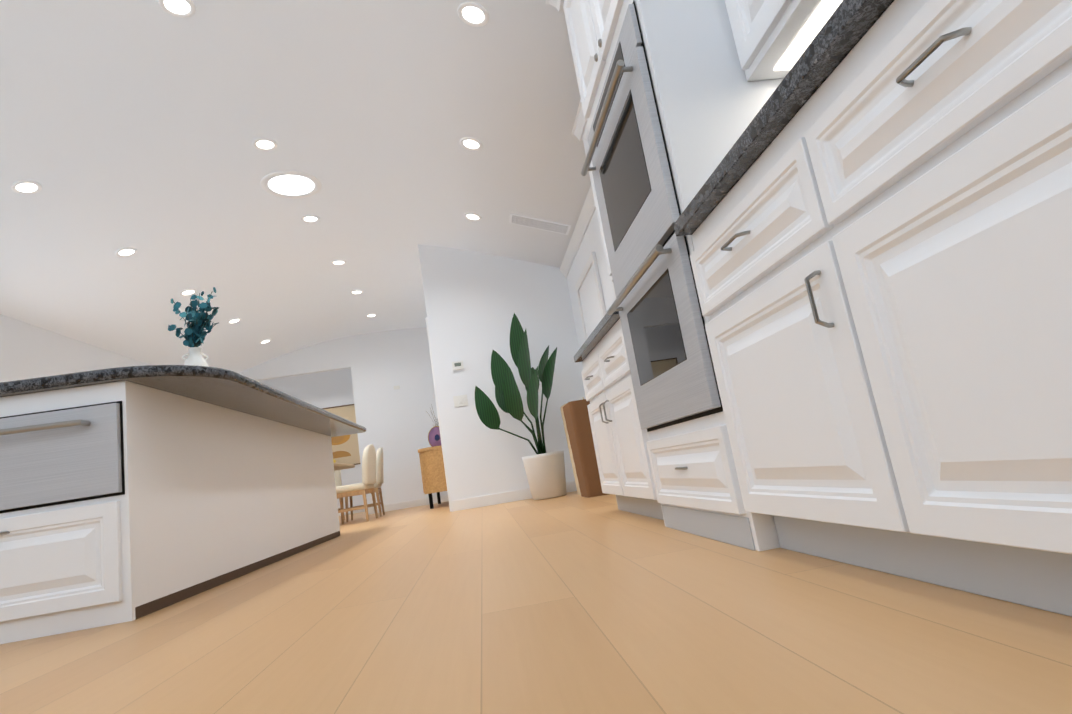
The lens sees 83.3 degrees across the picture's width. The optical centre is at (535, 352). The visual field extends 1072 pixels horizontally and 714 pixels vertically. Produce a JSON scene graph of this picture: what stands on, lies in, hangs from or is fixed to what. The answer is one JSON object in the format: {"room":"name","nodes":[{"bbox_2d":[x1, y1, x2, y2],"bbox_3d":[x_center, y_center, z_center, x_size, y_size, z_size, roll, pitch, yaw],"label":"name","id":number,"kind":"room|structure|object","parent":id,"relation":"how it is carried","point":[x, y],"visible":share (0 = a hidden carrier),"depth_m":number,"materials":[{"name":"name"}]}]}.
{"room":"kitchen","nodes":[
{"label":"kitchen","id":0,"kind":"room"},
{"bbox_2d":[0,314,258,382],"bbox_3d":[-4.992,0.457,5.561,0.120,3.350,13.840,-8,-11,-7],"label":"wall","id":1,"kind":"structure","parent":0,"point":[28,351],"depth_m":6.21,"materials":[{"name":"white paint"}]},
{"bbox_2d":[0,0,590,380],"bbox_3d":[-0.170,-1.448,6.385,10.320,0.958,13.840,-8,-11,-7],"label":"ceiling","id":2,"kind":"structure","parent":0,"point":[140,126],"depth_m":4.67,"materials":[{"name":"white paint"}]},
{"bbox_2d":[11,180,41,194],"bbox_3d":[-3.727,-1.209,4.413,0.172,0.051,0.176,-8,-11,-7],"label":"recessed light","id":3,"kind":"object","parent":2,"relation":"in","point":[26,187],"visible":1,"depth_m":4.41,"materials":[{"name":"white"}]},
{"bbox_2d":[115,247,136,256],"bbox_3d":[-3.851,-0.944,5.671,0.172,0.051,0.176,-8,-11,-7],"label":"recessed light","id":4,"kind":"object","parent":2,"relation":"in","point":[126,252],"visible":0.98,"depth_m":5.66,"materials":[{"name":"white"}]},
{"bbox_2d":[158,0,195,17],"bbox_3d":[-1.950,-1.887,3.279,0.176,0.011,0.176,-8,-11,-7],"label":"recessed light","id":5,"kind":"object","parent":2,"relation":"in","point":[182,8],"visible":1,"depth_m":3.29,"materials":[{"name":"white"}]},
{"bbox_2d":[180,289,196,295],"bbox_3d":[-3.969,-0.689,6.886,0.172,0.051,0.176,-8,-11,-7],"label":"recessed light","id":6,"kind":"object","parent":2,"relation":"in","point":[187,292],"visible":1,"depth_m":6.88,"materials":[{"name":"white"}]},
{"bbox_2d":[227,318,240,323],"bbox_3d":[-4.077,-0.430,8.150,0.172,0.051,0.176,-8,-11,-7],"label":"recessed light","id":7,"kind":"object","parent":2,"relation":"in","point":[233,320],"visible":1,"depth_m":8.15,"materials":[{"name":"white"}]},
{"bbox_2d":[253,138,276,150],"bbox_3d":[-2.086,-1.603,4.644,0.176,0.011,0.176,-8,-11,-7],"label":"recessed light","id":8,"kind":"object","parent":2,"relation":"in","point":[265,144],"visible":1,"depth_m":4.64,"materials":[{"name":"white"}]},
{"bbox_2d":[260,339,270,343],"bbox_3d":[-4.200,-0.173,9.362,0.172,0.051,0.176,-8,-11,-7],"label":"recessed light","id":9,"kind":"object","parent":2,"relation":"in","point":[265,341],"visible":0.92,"depth_m":9.36,"materials":[{"name":"white"}]},
{"bbox_2d":[260,170,321,198],"bbox_3d":[-2.145,-1.469,5.292,0.500,0.013,0.500,-8,-11,-7],"label":"ceiling light","id":10,"kind":"object","parent":2,"relation":"attached to","point":[289,184],"visible":1,"depth_m":5.28,"materials":[{"name":"white"}]},
{"bbox_2d":[301,215,319,222],"bbox_3d":[-2.232,-1.325,5.972,0.176,0.011,0.176,-8,-11,-7],"label":"recessed light","id":11,"kind":"object","parent":2,"relation":"in","point":[310,218],"visible":0.98,"depth_m":5.97,"materials":[{"name":"white plastic"}]},
{"bbox_2d":[331,260,345,265],"bbox_3d":[-2.349,-1.073,7.181,0.176,0.011,0.176,-8,-11,-7],"label":"recessed light","id":12,"kind":"object","parent":2,"relation":"in","point":[338,262],"visible":0.98,"depth_m":7.17,"materials":[{"name":"white"}]},
{"bbox_2d":[350,290,363,294],"bbox_3d":[-2.469,-0.835,8.320,0.176,0.010,0.176,-8,-11,-7],"label":"recessed light","id":13,"kind":"object","parent":2,"relation":"in","point":[355,292],"visible":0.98,"depth_m":8.31,"materials":[{"name":"white"}]},
{"bbox_2d":[366,314,376,316],"bbox_3d":[-2.594,-0.586,9.511,0.176,0.010,0.176,-8,-11,-7],"label":"recessed light","id":14,"kind":"object","parent":2,"relation":"in","point":[371,315],"visible":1,"depth_m":9.51,"materials":[{"name":"white"}]},
{"bbox_2d":[460,137,481,150],"bbox_3d":[-0.503,-1.619,4.677,0.170,0.060,0.176,-8,-11,-7],"label":"recessed light","id":15,"kind":"object","parent":2,"relation":"in","point":[471,143],"visible":0.98,"depth_m":4.67,"materials":[{"name":"white plastic"}]},
{"bbox_2d":[464,212,481,220],"bbox_3d":[-0.627,-1.350,5.986,0.170,0.060,0.176,-8,-11,-7],"label":"recessed light","id":16,"kind":"object","parent":2,"relation":"in","point":[472,216],"visible":1,"depth_m":5.98,"materials":[{"name":"white"}]},
{"bbox_2d":[458,2,488,26],"bbox_3d":[-0.350,-1.885,3.363,0.170,0.061,0.176,-8,-11,-7],"label":"recessed light","id":17,"kind":"object","parent":2,"relation":"in","point":[473,14],"visible":1,"depth_m":3.36,"materials":[{"name":"white"}]},
{"bbox_2d":[509,213,570,234],"bbox_3d":[0.035,-1.257,5.895,0.569,0.204,0.220,-8,-11,-7],"label":"ceiling vent","id":18,"kind":"object","parent":2,"relation":"in","point":[537,223],"visible":1,"depth_m":5.88,"materials":[{"name":"white metal"}]},
{"bbox_2d":[259,368,363,508],"bbox_3d":[-4.371,1.845,12.362,2.540,3.000,0.120,-8,-11,-7],"label":"wall","id":19,"kind":"structure","parent":0,"point":[327,389],"depth_m":12.48,"materials":[{"name":"white paint"}]},
{"bbox_2d":[321,404,359,464],"bbox_3d":[-4.079,1.718,12.334,0.920,1.243,0.030,-8,-11,-7],"label":"framed art","id":20,"kind":"object","parent":19,"relation":"attached to","point":[345,449],"visible":0.23,"depth_m":12.33,"materials":[{"name":"brown paper"}]},
{"bbox_2d":[338,509,363,515],"bbox_3d":[-4.124,3.231,12.030,2.276,0.110,0.017,-8,-11,-7],"label":"baseboard","id":21,"kind":"structure","parent":19,"relation":"attached to","point":[360,510],"depth_m":12.08,"materials":[{"name":"white wood"}]},
{"bbox_2d":[239,327,447,507],"bbox_3d":[-2.605,0.990,10.338,5.780,3.350,0.120,-8,-11,-7],"label":"wall","id":22,"kind":"structure","parent":0,"point":[397,424],"depth_m":10.33,"materials":[{"name":"white paint"}]},
{"bbox_2d":[364,495,448,514],"bbox_3d":[-2.036,2.504,10.007,1.567,0.110,0.014,-8,-11,-7],"label":"baseboard","id":23,"kind":"structure","parent":22,"relation":"attached to","point":[420,502],"depth_m":9.99,"materials":[{"name":"white wood"}]},
{"bbox_2d":[418,245,585,500],"bbox_3d":[-0.344,-0.060,6.779,1.630,3.350,0.120,-8,-11,-7],"label":"wall","id":24,"kind":"structure","parent":0,"point":[475,301],"depth_m":6.71,"materials":[{"name":"white paint"}]},
{"bbox_2d":[452,361,463,369],"bbox_3d":[-0.857,0.140,6.617,0.120,0.090,0.024,-8,-11,-7],"label":"thermostat","id":25,"kind":"object","parent":24,"relation":"attached to","point":[457,365],"visible":1,"depth_m":6.61,"materials":[{"name":"white plastic"}]},
{"bbox_2d":[453,395,467,406],"bbox_3d":[-0.818,0.522,6.548,0.150,0.120,0.010,-8,-11,-7],"label":"switch plate","id":26,"kind":"object","parent":24,"relation":"attached to","point":[460,400],"visible":1,"depth_m":6.55,"materials":[{"name":"white plastic"}]},
{"bbox_2d":[451,481,576,511],"bbox_3d":[-0.096,1.500,6.412,1.607,0.110,0.017,-8,-11,-7],"label":"baseboard","id":27,"kind":"structure","parent":24,"relation":"attached to","point":[489,500],"depth_m":6.37,"materials":[{"name":"white wood"}]},
{"bbox_2d":[0,491,1071,713],"bbox_3d":[0.256,1.439,5.826,10.600,0.100,14.200,-8,-11,-7],"label":"floor","id":28,"kind":"structure","parent":0,"point":[574,602],"depth_m":1.15,"materials":[{"name":"brown wood"}]},
{"bbox_2d":[0,365,365,643],"bbox_3d":[-1.977,0.876,3.748,1.282,0.917,3.414,-8,-11,-7],"label":"kitchen island","id":29,"kind":"object","parent":28,"relation":"on","point":[130,493],"visible":1,"depth_m":2.33,"materials":[{"name":"white wood"}]},
{"bbox_3d":[-1.978,0.380,3.694,0.477,0.022,0.451,-8,-11,-7],"label":"serving board","id":30,"kind":"object","parent":29,"relation":"on","visible":0},
{"bbox_2d":[168,287,218,366],"bbox_3d":[-2.083,-0.009,3.727,0.279,0.778,0.319,-8,-11,-7],"label":"vase","id":31,"kind":"object","parent":30,"relation":"on","point":[195,334],"visible":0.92,"depth_m":3.74,"materials":[{"name":"white ceramic"}]},
{"bbox_2d":[334,470,344,519],"bbox_3d":[-3.199,2.079,9.015,0.500,0.929,0.551,-9,-11,-3],"label":"dining chair","id":32,"kind":"object","parent":28,"relation":"on","point":[338,481],"visible":0.06,"depth_m":9.23,"materials":[{"name":"beige fabric"}]},
{"bbox_2d":[333,462,354,470],"bbox_3d":[-3.011,1.933,7.996,1.000,0.772,1.520,-8,-11,-7],"label":"dining table","id":33,"kind":"object","parent":28,"relation":"on","point":[339,466],"depth_m":8.26,"materials":[{"name":"beige wood"}]},
{"bbox_2d":[336,444,377,523],"bbox_3d":[-2.292,1.664,7.621,0.551,0.929,0.500,-9,-11,-3],"label":"dining chair","id":34,"kind":"object","parent":28,"relation":"on","point":[365,487],"visible":0.9,"depth_m":7.45,"materials":[{"name":"beige fabric"}]},
{"bbox_2d":[345,448,384,521],"bbox_3d":[-2.372,1.827,8.405,0.551,0.929,0.500,-7,-11,-11],"label":"dining chair","id":35,"kind":"object","parent":28,"relation":"on","point":[379,473],"visible":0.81,"depth_m":8.28,"materials":[{"name":"beige fabric"}]},
{"bbox_2d":[418,445,446,508],"bbox_3d":[-1.402,1.826,8.879,0.440,0.804,1.700,-8,-11,-7],"label":"console","id":36,"kind":"object","parent":28,"relation":"on","point":[432,470],"visible":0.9,"depth_m":8.10,"materials":[{"name":"brown wood"}]},
{"bbox_2d":[426,404,440,446],"bbox_3d":[-1.554,1.153,9.462,0.300,0.765,0.494,-8,-11,-7],"label":"vase","id":37,"kind":"object","parent":36,"relation":"on","point":[434,438],"visible":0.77,"depth_m":9.25,"materials":[{"name":"purple ceramic"}]},
{"bbox_2d":[475,313,566,499],"bbox_3d":[-0.170,0.507,6.027,0.861,1.913,0.974,-8,-11,-7],"label":"floor plant","id":38,"kind":"object","parent":28,"relation":"on","point":[545,474],"visible":1,"depth_m":5.94,"materials":[{"name":"green plant"}]},
{"bbox_2d":[560,397,607,497],"bbox_3d":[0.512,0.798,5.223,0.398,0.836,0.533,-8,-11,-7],"label":"hamper","id":39,"kind":"object","parent":28,"relation":"on","point":[577,420],"visible":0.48,"depth_m":5.02,"materials":[{"name":"brown wood"}]},
{"bbox_2d":[574,311,663,519],"bbox_3d":[0.639,0.233,3.039,0.640,1.080,1.092,-8,-11,-7],"label":"base cabinet","id":40,"kind":"object","parent":28,"relation":"on","point":[620,437],"visible":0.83,"depth_m":2.87,"materials":[{"name":"white wood"}]},
{"bbox_2d":[546,0,783,550],"bbox_3d":[0.597,-0.622,2.223,0.674,2.447,0.942,-8,-11,-7],"label":"tall cabinet","id":41,"kind":"object","parent":28,"relation":"on","point":[673,100],"visible":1,"depth_m":1.88,"materials":[{"name":"white wood"}]},
{"bbox_2d":[674,103,885,572],"bbox_3d":[0.788,-0.109,1.388,0.631,1.080,0.620,-8,-11,-7],"label":"base cabinet","id":42,"kind":"object","parent":28,"relation":"on","point":[795,456],"depth_m":1.31,"materials":[{"name":"white wood"}]},
{"bbox_2d":[766,0,1071,616],"bbox_3d":[0.842,-0.233,0.786,0.631,1.080,0.614,-8,-11,-7],"label":"base cabinet","id":43,"kind":"object","parent":28,"relation":"on","point":[874,220],"depth_m":0.83,"materials":[{"name":"white wood"}]},
{"bbox_2d":[567,209,614,368],"bbox_3d":[0.844,-0.939,3.203,0.120,3.350,7.660,-8,-11,-7],"label":"wall","id":44,"kind":"structure","parent":0,"point":[591,242],"depth_m":5.61,"materials":[{"name":"white paint"}]},
{"bbox_2d":[559,186,595,277],"bbox_3d":[0.449,-1.251,5.374,0.070,0.130,3.240,-8,-11,-7],"label":"crown molding","id":45,"kind":"structure","parent":44,"relation":"attached to","point":[584,219],"depth_m":5.77,"materials":[{"name":"white wood"}]},
{"bbox_2d":[575,252,605,340],"bbox_3d":[0.569,-0.204,5.753,0.034,1.240,0.988,-8,-11,-7],"label":"wall panel","id":46,"kind":"object","parent":44,"relation":"attached to","point":[591,303],"visible":0.48,"depth_m":5.74,"materials":[{"name":"white"}]},
{"bbox_2d":[572,99,612,281],"bbox_3d":[0.553,-1.085,3.348,0.371,1.065,1.179,-8,-11,-7],"label":"upper cabinet","id":47,"kind":"object","parent":44,"relation":"attached to","point":[580,131],"visible":0.17,"depth_m":3.79,"materials":[{"name":"white wood"}]},
{"bbox_2d":[725,0,842,80],"bbox_3d":[0.726,-1.430,1.663,0.327,1.077,0.604,-8,-11,-7],"label":"upper cabinet","id":48,"kind":"object","parent":44,"relation":"attached to","point":[773,39],"visible":0.56,"depth_m":1.68,"materials":[{"name":"white wood"}]},
{"bbox_3d":[-1.261,0.447,8.643,0.120,3.350,3.880,-8,-11,-7],"label":"wall","id":49,"kind":"structure","parent":0,"visible":0},
{"bbox_2d":[425,317,451,511],"bbox_3d":[-1.046,0.724,7.037,0.146,2.153,0.910,-8,-11,-7],"label":"door frame","id":50,"kind":"structure","parent":49,"relation":"attached to","point":[444,460],"depth_m":6.58,"materials":[{"name":"white"}]}
]}

